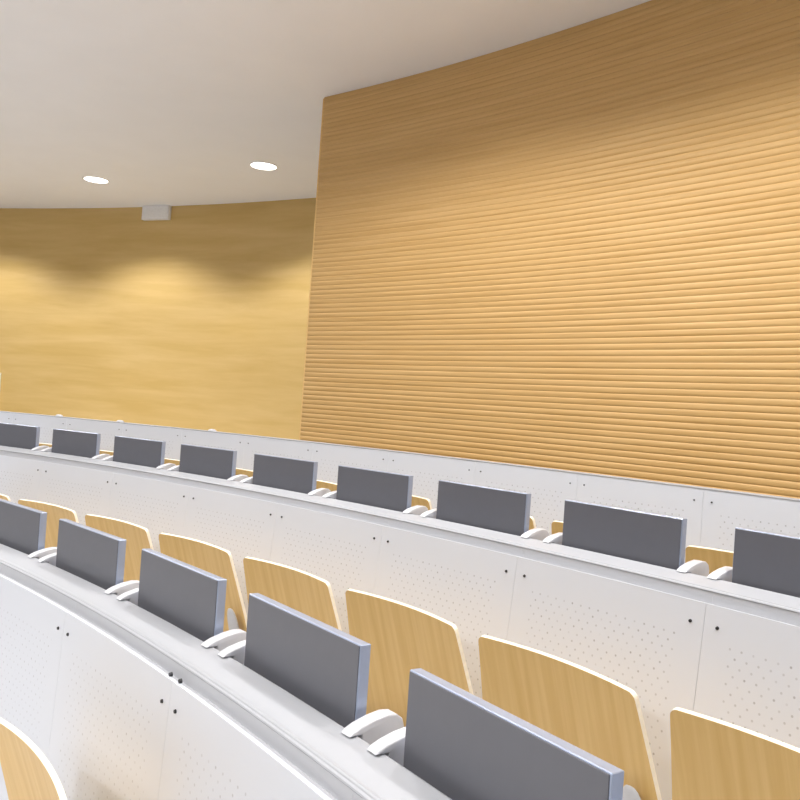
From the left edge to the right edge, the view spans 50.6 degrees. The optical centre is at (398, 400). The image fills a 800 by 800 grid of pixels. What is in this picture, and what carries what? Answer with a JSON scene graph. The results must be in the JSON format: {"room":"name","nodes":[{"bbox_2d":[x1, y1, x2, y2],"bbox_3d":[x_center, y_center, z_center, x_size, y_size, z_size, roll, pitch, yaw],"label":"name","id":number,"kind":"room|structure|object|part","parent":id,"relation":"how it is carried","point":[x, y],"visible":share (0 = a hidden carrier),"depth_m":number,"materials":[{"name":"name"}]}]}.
{"room":"lecture hall","nodes":[
{"label":"lecture hall","id":0,"kind":"room"},
{"bbox_2d":[0,198,315,439],"bbox_3d":[-3.539,-0.673,8.428,14.250,2.928,2.021,4,-1,19],"label":"wall","id":1,"kind":"structure","parent":0,"point":[197,318],"depth_m":8.94,"materials":[{"name":"brown wood"}]},
{"bbox_2d":[0,0,650,207],"bbox_3d":[-1.879,-2.167,3.410,14.594,0.150,16.040,4,-1,-10],"label":"ceiling","id":2,"kind":"structure","parent":0,"point":[167,102],"depth_m":5.28,"materials":[{"name":"paint"}]},
{"bbox_2d":[82,176,109,183],"bbox_3d":[-2.872,-2.096,8.034,0.244,0.006,0.244,4,-1,22],"label":"recessed light","id":3,"kind":"object","parent":2,"relation":"in","point":[93,179],"visible":1,"depth_m":8.03,"materials":[{"name":"white plastic"}]},
{"bbox_2d":[142,205,171,220],"bbox_3d":[-2.566,-1.991,8.967,0.344,0.150,0.055,4,-1,22],"label":"ceiling box","id":4,"kind":"object","parent":2,"relation":"hanging from","point":[155,212],"visible":1,"depth_m":8.93,"materials":[{"name":"white plastic"}]},
{"bbox_2d":[249,161,277,170],"bbox_3d":[-1.144,-1.988,7.171,0.244,0.006,0.244,4,-1,31],"label":"recessed light","id":5,"kind":"object","parent":2,"relation":"in","point":[259,165],"visible":1,"depth_m":7.17,"materials":[{"name":"white plastic"}]},
{"bbox_2d":[300,0,799,498],"bbox_3d":[2.364,-0.357,1.304,1.265,2.928,10.246,4,-1,-28],"label":"wall","id":6,"kind":"structure","parent":0,"point":[577,248],"depth_m":4.16,"materials":[{"name":"brown wood"}]},
{"bbox_2d":[299,99,323,439],"bbox_3d":[-0.545,-0.503,5.535,0.026,2.928,0.126,3,-1,37],"label":"trim","id":7,"kind":"structure","parent":6,"relation":"attached to","point":[323,99],"depth_m":5.50,"materials":[{"name":"brown wood"}]},
{"bbox_3d":[-3.487,1.089,2.638,14.311,0.732,19.801,4,-1,-28],"label":"floor","id":8,"kind":"structure","parent":0,"visible":0},
{"bbox_2d":[0,494,10,500],"bbox_3d":[-2.185,0.841,4.545,0.572,0.725,0.177,3,-1,34],"label":"chair","id":9,"kind":"object","parent":8,"relation":"on","point":[2,496],"visible":0.07,"depth_m":4.37,"materials":[{"name":"brown wood"}]},
{"bbox_2d":[0,718,66,799],"bbox_3d":[-0.710,1.073,1.748,0.177,0.725,0.572,5,-1,-39],"label":"chair","id":10,"kind":"object","parent":8,"relation":"on","point":[28,774],"visible":1,"depth_m":1.81,"materials":[{"name":"brown wood"}]},
{"bbox_2d":[39,443,51,446],"bbox_3d":[-2.419,0.663,5.929,0.572,0.725,0.177,4,-1,29],"label":"chair","id":11,"kind":"object","parent":8,"relation":"on","point":[40,444],"visible":0.02,"depth_m":5.90,"materials":[{"name":"brown wood"}]},
{"bbox_2d":[18,499,78,547],"bbox_3d":[-1.698,0.870,4.198,0.572,0.725,0.177,3,-1,37],"label":"chair","id":12,"kind":"object","parent":8,"relation":"on","point":[54,512],"visible":0.24,"depth_m":4.18,"materials":[{"name":"brown wood"}]},
{"bbox_2d":[99,450,112,455],"bbox_3d":[-1.901,0.695,5.623,0.572,0.725,0.177,3,-1,32],"label":"chair","id":13,"kind":"object","parent":8,"relation":"on","point":[110,453],"visible":0.05,"depth_m":5.59,"materials":[{"name":"brown wood"}]},
{"bbox_2d":[85,514,153,581],"bbox_3d":[-1.232,0.898,3.824,0.572,0.725,0.177,3,-1,40],"label":"chair","id":14,"kind":"object","parent":8,"relation":"on","point":[137,537],"visible":0.3,"depth_m":3.79,"materials":[{"name":"brown wood"}]},
{"bbox_2d":[164,458,179,465],"bbox_3d":[-1.400,0.726,5.291,0.572,0.725,0.177,3,-1,35],"label":"chair","id":15,"kind":"object","parent":8,"relation":"on","point":[173,461],"visible":0.04,"depth_m":5.24,"materials":[{"name":"brown wood"}]},
{"bbox_2d":[159,533,246,631],"bbox_3d":[-0.786,0.923,3.425,0.572,0.725,0.177,3,-1,43],"label":"chair","id":16,"kind":"object","parent":8,"relation":"on","point":[213,559],"visible":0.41,"depth_m":3.33,"materials":[{"name":"brown wood"}]},
{"bbox_2d":[0,544,451,799],"bbox_3d":[-0.655,0.974,1.579,0.652,0.926,6.225,5,-1,-38],"label":"partition panel","id":17,"kind":"object","parent":8,"relation":"on","point":[122,702],"visible":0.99,"depth_m":1.82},
{"bbox_2d":[0,498,56,558],"bbox_3d":[-1.290,0.498,2.848,0.504,0.300,0.112,3,-1,44],"label":"leaf","id":18,"kind":"object","parent":17,"relation":"attached to","point":[22,528],"visible":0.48,"depth_m":2.77,"materials":[{"name":"laminate"}]},
{"bbox_3d":[-1.300,0.497,2.838,0.408,0.294,0.003,3,-1,44],"label":"panel","id":19,"kind":"part","parent":18,"relation":"part of","materials":[{"name":"grey laminate"}]},
{"bbox_3d":[-1.120,0.974,2.404,0.059,0.883,0.625,5,-1,-44],"label":"panel","id":20,"kind":"part","parent":17,"relation":"part of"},
{"bbox_2d":[38,519,138,595],"bbox_3d":[-0.899,0.520,2.455,0.112,0.300,0.504,5,-1,-43],"label":"leaf","id":21,"kind":"object","parent":17,"relation":"attached to","point":[95,556],"visible":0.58,"depth_m":2.41,"materials":[{"name":"laminate"}]},
{"bbox_3d":[-0.910,0.519,2.446,0.003,0.294,0.408,5,-1,-43],"label":"panel","id":22,"kind":"part","parent":21,"relation":"part of","materials":[{"name":"grey plastic"}]},
{"bbox_3d":[-0.902,0.520,2.452,0.021,0.300,0.414,5,-1,-43],"label":"edge frame","id":23,"kind":"part","parent":21,"relation":"part of","materials":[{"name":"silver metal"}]},
{"bbox_3d":[-0.703,0.997,1.940,0.059,0.883,0.625,5,-1,-40],"label":"panel","id":24,"kind":"part","parent":17,"relation":"part of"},
{"bbox_2d":[117,548,245,650],"bbox_3d":[-0.531,0.540,2.041,0.112,0.300,0.504,5,-1,-40],"label":"leaf","id":25,"kind":"object","parent":17,"relation":"attached to","point":[188,597],"visible":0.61,"depth_m":1.99,"materials":[{"name":"laminate"}]},
{"bbox_3d":[-0.543,0.539,2.032,0.003,0.294,0.408,5,-1,-40],"label":"panel","id":26,"kind":"part","parent":25,"relation":"part of","materials":[{"name":"grey plastic"}]},
{"bbox_3d":[-0.534,0.540,2.038,0.021,0.300,0.414,5,-1,-40],"label":"edge frame","id":27,"kind":"part","parent":25,"relation":"part of","materials":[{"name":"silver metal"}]},
{"bbox_3d":[-0.316,1.017,1.450,0.059,0.883,0.625,5,-1,-37],"label":"panel","id":28,"kind":"part","parent":17,"relation":"part of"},
{"bbox_2d":[218,593,403,744],"bbox_3d":[-0.186,0.558,1.607,0.112,0.300,0.504,5,-1,-37],"label":"leaf","id":29,"kind":"object","parent":17,"relation":"attached to","point":[326,667],"visible":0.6,"depth_m":1.55,"materials":[{"name":"white plastic"},{"name":"dark grey laminate"}]},
{"bbox_3d":[-0.199,0.557,1.599,0.004,0.294,0.408,5,-1,-37],"label":"panel","id":30,"kind":"part","parent":29,"relation":"part of","materials":[{"name":"grey plastic"}]},
{"bbox_3d":[-0.190,0.558,1.605,0.021,0.300,0.414,5,-1,-37],"label":"edge frame","id":31,"kind":"part","parent":29,"relation":"part of","materials":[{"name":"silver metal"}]},
{"bbox_2d":[367,668,623,799],"bbox_3d":[0.134,0.575,1.154,0.112,0.300,0.504,4,-1,-34],"label":"leaf","id":32,"kind":"object","parent":17,"relation":"attached to","point":[463,745],"visible":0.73,"depth_m":1.17,"materials":[{"name":"white plastic"},{"name":"dark grey laminate"}]},
{"bbox_2d":[235,468,252,476],"bbox_3d":[-0.916,0.754,4.933,0.572,0.725,0.177,3,-1,38],"label":"chair","id":33,"kind":"object","parent":8,"relation":"on","point":[249,473],"visible":0.1,"depth_m":4.85,"materials":[{"name":"brown wood"}]},
{"bbox_2d":[243,557,341,630],"bbox_3d":[-0.364,0.947,3.001,0.177,0.725,0.572,5,-1,-43],"label":"chair","id":34,"kind":"object","parent":8,"relation":"on","point":[311,595],"visible":0.32,"depth_m":2.97,"materials":[{"name":"brown wood"}]},
{"bbox_2d":[316,480,336,491],"bbox_3d":[-0.451,0.782,4.551,0.572,0.725,0.177,3,-1,41],"label":"chair","id":35,"kind":"object","parent":8,"relation":"on","point":[320,484],"visible":0.04,"depth_m":4.42,"materials":[{"name":"brown wood"}]},
{"bbox_2d":[0,446,799,799],"bbox_3d":[-0.654,0.825,2.912,1.212,0.926,9.309,5,-1,-44],"label":"partition panel","id":36,"kind":"object","parent":8,"relation":"on","point":[726,651],"visible":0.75,"depth_m":2.57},
{"bbox_3d":[-2.284,0.758,4.817,0.633,0.883,0.097,3,-1,33],"label":"panel","id":37,"kind":"part","parent":36,"relation":"part of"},
{"bbox_2d":[0,423,48,450],"bbox_3d":[-2.296,0.291,5.079,0.504,0.300,0.112,4,-1,32],"label":"leaf","id":38,"kind":"object","parent":36,"relation":"attached to","point":[11,435],"visible":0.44,"depth_m":5.04,"materials":[{"name":"laminate"}]},
{"bbox_3d":[-2.298,0.291,5.076,0.414,0.300,0.021,4,-1,32],"label":"edge frame","id":39,"kind":"part","parent":38,"relation":"part of","materials":[{"name":"silver metal"}]},
{"bbox_2d":[41,429,109,459],"bbox_3d":[-1.822,0.320,4.769,0.504,0.300,0.112,3,-1,35],"label":"leaf","id":40,"kind":"object","parent":36,"relation":"attached to","point":[68,442],"visible":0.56,"depth_m":4.74,"materials":[{"name":"laminate"}]},
{"bbox_3d":[-1.831,0.319,4.758,0.408,0.294,0.003,3,-1,35],"label":"panel","id":41,"kind":"part","parent":40,"relation":"part of","materials":[{"name":"grey laminate"}]},
{"bbox_3d":[-1.825,0.320,4.766,0.414,0.300,0.021,3,-1,35],"label":"edge frame","id":42,"kind":"part","parent":40,"relation":"part of","materials":[{"name":"silver metal"}]},
{"bbox_3d":[-1.763,0.790,4.462,0.633,0.883,0.097,3,-1,36],"label":"panel","id":43,"kind":"part","parent":36,"relation":"part of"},
{"bbox_2d":[102,436,175,469],"bbox_3d":[-1.365,0.347,4.435,0.504,0.300,0.112,3,-1,38],"label":"leaf","id":44,"kind":"object","parent":36,"relation":"attached to","point":[129,450],"visible":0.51,"depth_m":4.41,"materials":[{"name":"laminate"}]},
{"bbox_3d":[-1.374,0.346,4.424,0.408,0.294,0.003,3,-1,38],"label":"panel","id":45,"kind":"part","parent":44,"relation":"part of","materials":[{"name":"grey laminate"}]},
{"bbox_3d":[-1.367,0.347,4.432,0.414,0.300,0.021,3,-1,38],"label":"edge frame","id":46,"kind":"part","parent":44,"relation":"part of","materials":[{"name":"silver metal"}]},
{"bbox_3d":[-1.263,0.819,4.077,0.633,0.883,0.097,3,-1,39],"label":"panel","id":47,"kind":"part","parent":36,"relation":"part of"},
{"bbox_2d":[167,444,247,481],"bbox_3d":[-0.925,0.373,4.078,0.504,0.300,0.112,3,-1,40],"label":"leaf","id":48,"kind":"object","parent":36,"relation":"attached to","point":[198,460],"visible":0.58,"depth_m":4.05,"materials":[{"name":"laminate"}]},
{"bbox_3d":[-0.935,0.372,4.068,0.408,0.294,0.003,3,-1,40],"label":"panel","id":49,"kind":"part","parent":48,"relation":"part of","materials":[{"name":"grey laminate"}]},
{"bbox_3d":[-0.927,0.373,4.075,0.414,0.300,0.021,3,-1,40],"label":"edge frame","id":50,"kind":"part","parent":48,"relation":"part of","materials":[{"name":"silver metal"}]},
{"bbox_3d":[-0.787,0.847,3.663,0.633,0.883,0.097,3,-1,43],"label":"panel","id":51,"kind":"part","parent":36,"relation":"part of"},
{"bbox_2d":[240,454,330,496],"bbox_3d":[-0.504,0.397,3.699,0.504,0.300,0.112,3,-1,43],"label":"leaf","id":52,"kind":"object","parent":36,"relation":"attached to","point":[290,474],"visible":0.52,"depth_m":3.67,"materials":[{"name":"laminate"}]},
{"bbox_3d":[-0.514,0.396,3.689,0.408,0.294,0.003,3,-1,43],"label":"panel","id":53,"kind":"part","parent":52,"relation":"part of","materials":[{"name":"grey plastic"}]},
{"bbox_3d":[-0.506,0.397,3.696,0.414,0.300,0.021,3,-1,43],"label":"edge frame","id":54,"kind":"part","parent":52,"relation":"part of","materials":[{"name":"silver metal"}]},
{"bbox_3d":[-0.335,0.873,3.223,0.097,0.883,0.633,5,-1,-44],"label":"panel","id":55,"kind":"part","parent":36,"relation":"part of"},
{"bbox_2d":[322,465,427,515],"bbox_3d":[-0.102,0.420,3.299,0.112,0.300,0.504,5,-1,-44],"label":"leaf","id":56,"kind":"object","parent":36,"relation":"attached to","point":[375,488],"visible":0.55,"depth_m":3.27,"materials":[{"name":"white plastic"},{"name":"dark grey laminate"}]},
{"bbox_3d":[-0.114,0.419,3.290,0.003,0.294,0.408,5,-1,-44],"label":"panel","id":57,"kind":"part","parent":56,"relation":"part of","materials":[{"name":"grey laminate"}]},
{"bbox_3d":[-0.105,0.420,3.296,0.021,0.300,0.414,5,-1,-44],"label":"edge frame","id":58,"kind":"part","parent":56,"relation":"part of","materials":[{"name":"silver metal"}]},
{"bbox_3d":[-0.588,0.381,2.952,1.113,0.030,9.309,5,-1,-44],"label":"worktop rail","id":59,"kind":"part","parent":36,"relation":"part of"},
{"bbox_3d":[0.091,0.896,2.757,0.097,0.883,0.633,5,-1,-41],"label":"panel","id":60,"kind":"part","parent":36,"relation":"part of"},
{"bbox_2d":[420,480,548,540],"bbox_3d":[0.278,0.441,2.879,0.112,0.300,0.504,5,-1,-41],"label":"leaf","id":61,"kind":"object","parent":36,"relation":"attached to","point":[495,509],"visible":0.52,"depth_m":2.84,"materials":[{"name":"white plastic"},{"name":"dark grey laminate"}]},
{"bbox_3d":[0.266,0.440,2.870,0.003,0.294,0.408,5,-1,-41],"label":"panel","id":62,"kind":"part","parent":61,"relation":"part of","materials":[{"name":"grey laminate"}]},
{"bbox_3d":[0.275,0.441,2.876,0.021,0.300,0.414,5,-1,-41],"label":"edge frame","id":63,"kind":"part","parent":61,"relation":"part of","materials":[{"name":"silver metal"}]},
{"bbox_3d":[0.488,0.917,2.268,0.097,0.883,0.633,5,-1,-37],"label":"panel","id":64,"kind":"part","parent":36,"relation":"part of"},
{"bbox_2d":[542,500,708,576],"bbox_3d":[0.636,0.460,2.440,0.112,0.300,0.504,5,-1,-38],"label":"leaf","id":65,"kind":"object","parent":36,"relation":"attached to","point":[640,536],"visible":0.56,"depth_m":2.40,"materials":[{"name":"laminate"}]},
{"bbox_3d":[0.624,0.459,2.432,0.003,0.294,0.408,5,-1,-38],"label":"panel","id":66,"kind":"part","parent":65,"relation":"part of","materials":[{"name":"grey plastic"}]},
{"bbox_3d":[0.633,0.460,2.437,0.021,0.300,0.414,5,-1,-38],"label":"edge frame","id":67,"kind":"part","parent":65,"relation":"part of","materials":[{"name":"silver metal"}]},
{"bbox_3d":[0.858,0.936,1.756,0.097,0.883,0.633,4,-1,-34],"label":"panel","id":68,"kind":"part","parent":36,"relation":"part of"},
{"bbox_2d":[707,527,799,597],"bbox_3d":[0.972,0.477,1.983,0.112,0.300,0.504,4,-1,-35],"label":"leaf","id":69,"kind":"object","parent":36,"relation":"attached to","point":[768,561],"visible":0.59,"depth_m":2.07,"materials":[{"name":"laminate"}]},
{"bbox_3d":[0.968,0.477,1.981,0.021,0.300,0.414,4,-1,-35],"label":"edge frame","id":70,"kind":"part","parent":69,"relation":"part of","materials":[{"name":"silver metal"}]},
{"bbox_2d":[0,411,799,563],"bbox_3d":[-0.933,0.643,4.254,11.104,0.927,1.416,3,-1,40],"label":"partition panel","id":71,"kind":"object","parent":8,"relation":"on","point":[712,515],"visible":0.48,"depth_m":3.82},
{"bbox_3d":[-3.174,0.526,6.444,0.574,0.909,0.007,4,-1,25],"label":"panel","id":72,"kind":"part","parent":71,"relation":"part of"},
{"bbox_3d":[-2.658,0.558,6.191,0.574,0.909,0.007,4,-1,27],"label":"panel","id":73,"kind":"part","parent":71,"relation":"part of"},
{"bbox_3d":[-2.155,0.589,5.914,0.574,0.909,0.007,4,-1,30],"label":"panel","id":74,"kind":"part","parent":71,"relation":"part of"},
{"bbox_3d":[-1.666,0.619,5.613,0.574,0.909,0.007,3,-1,33],"label":"panel","id":75,"kind":"part","parent":71,"relation":"part of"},
{"bbox_3d":[-1.193,0.648,5.288,0.574,0.909,0.007,3,-1,36],"label":"panel","id":76,"kind":"part","parent":71,"relation":"part of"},
{"bbox_3d":[-0.735,0.675,4.941,0.574,0.909,0.007,3,-1,39],"label":"panel","id":77,"kind":"part","parent":71,"relation":"part of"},
{"bbox_3d":[-0.295,0.701,4.572,0.574,0.909,0.007,3,-1,41],"label":"panel","id":78,"kind":"part","parent":71,"relation":"part of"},
{"bbox_3d":[-0.929,0.582,4.255,11.104,0.776,1.416,3,-1,40],"label":"cap rail","id":79,"kind":"part","parent":71,"relation":"part of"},
{"bbox_3d":[0.127,0.725,4.182,0.574,0.909,0.007,3,-1,44],"label":"panel","id":80,"kind":"part","parent":71,"relation":"part of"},
{"bbox_3d":[0.530,0.748,3.772,0.007,0.909,0.574,5,-1,-43],"label":"panel","id":81,"kind":"part","parent":71,"relation":"part of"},
{"bbox_3d":[0.912,0.768,3.343,0.007,0.909,0.574,5,-1,-40],"label":"panel","id":82,"kind":"part","parent":71,"relation":"part of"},
{"bbox_3d":[1.273,0.788,2.896,0.007,0.909,0.574,5,-1,-38],"label":"panel","id":83,"kind":"part","parent":71,"relation":"part of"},
{"bbox_2d":[345,589,473,726],"bbox_3d":[0.034,0.969,2.555,0.177,0.725,0.572,5,-1,-40],"label":"chair","id":84,"kind":"object","parent":8,"relation":"on","point":[402,637],"visible":0.41,"depth_m":2.59,"materials":[{"name":"brown wood"}]},
{"bbox_2d":[411,495,431,509],"bbox_3d":[-0.006,0.807,4.146,0.572,0.725,0.177,3,-1,44],"label":"chair","id":85,"kind":"object","parent":8,"relation":"on","point":[416,500],"visible":0.07,"depth_m":3.96,"materials":[{"name":"brown wood"}]},
{"bbox_2d":[529,516,535,529],"bbox_3d":[0.418,0.831,3.718,0.177,0.725,0.572,5,-1,-43],"label":"chair","id":86,"kind":"object","parent":8,"relation":"on","point":[532,524],"visible":0.02,"depth_m":3.49,"materials":[{"name":"brown wood"}]},
{"bbox_2d":[551,521,562,533],"bbox_3d":[0.819,0.853,3.270,0.177,0.725,0.572,5,-1,-40],"label":"chair","id":87,"kind":"object","parent":8,"relation":"on","point":[556,526],"visible":0.02,"depth_m":3.40,"materials":[{"name":"brown wood"}]},
{"bbox_2d":[478,635,661,799],"bbox_3d":[0.406,0.988,2.087,0.177,0.725,0.572,5,-1,-37],"label":"chair","id":88,"kind":"object","parent":8,"relation":"on","point":[580,706],"visible":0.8,"depth_m":2.04,"materials":[{"name":"brown wood"}]},
{"bbox_2d":[685,545,733,573],"bbox_3d":[1.197,0.873,2.801,0.177,0.725,0.572,5,-1,-37],"label":"chair","id":89,"kind":"object","parent":8,"relation":"on","point":[716,559],"visible":0.16,"depth_m":2.90,"materials":[{"name":"brown wood"}]},
{"bbox_2d":[670,707,799,799],"bbox_3d":[0.752,1.006,1.599,0.177,0.725,0.572,4,-1,-34],"label":"chair","id":90,"kind":"object","parent":8,"relation":"on","point":[712,758],"visible":1,"depth_m":1.69,"materials":[{"name":"brown wood"}]}
]}

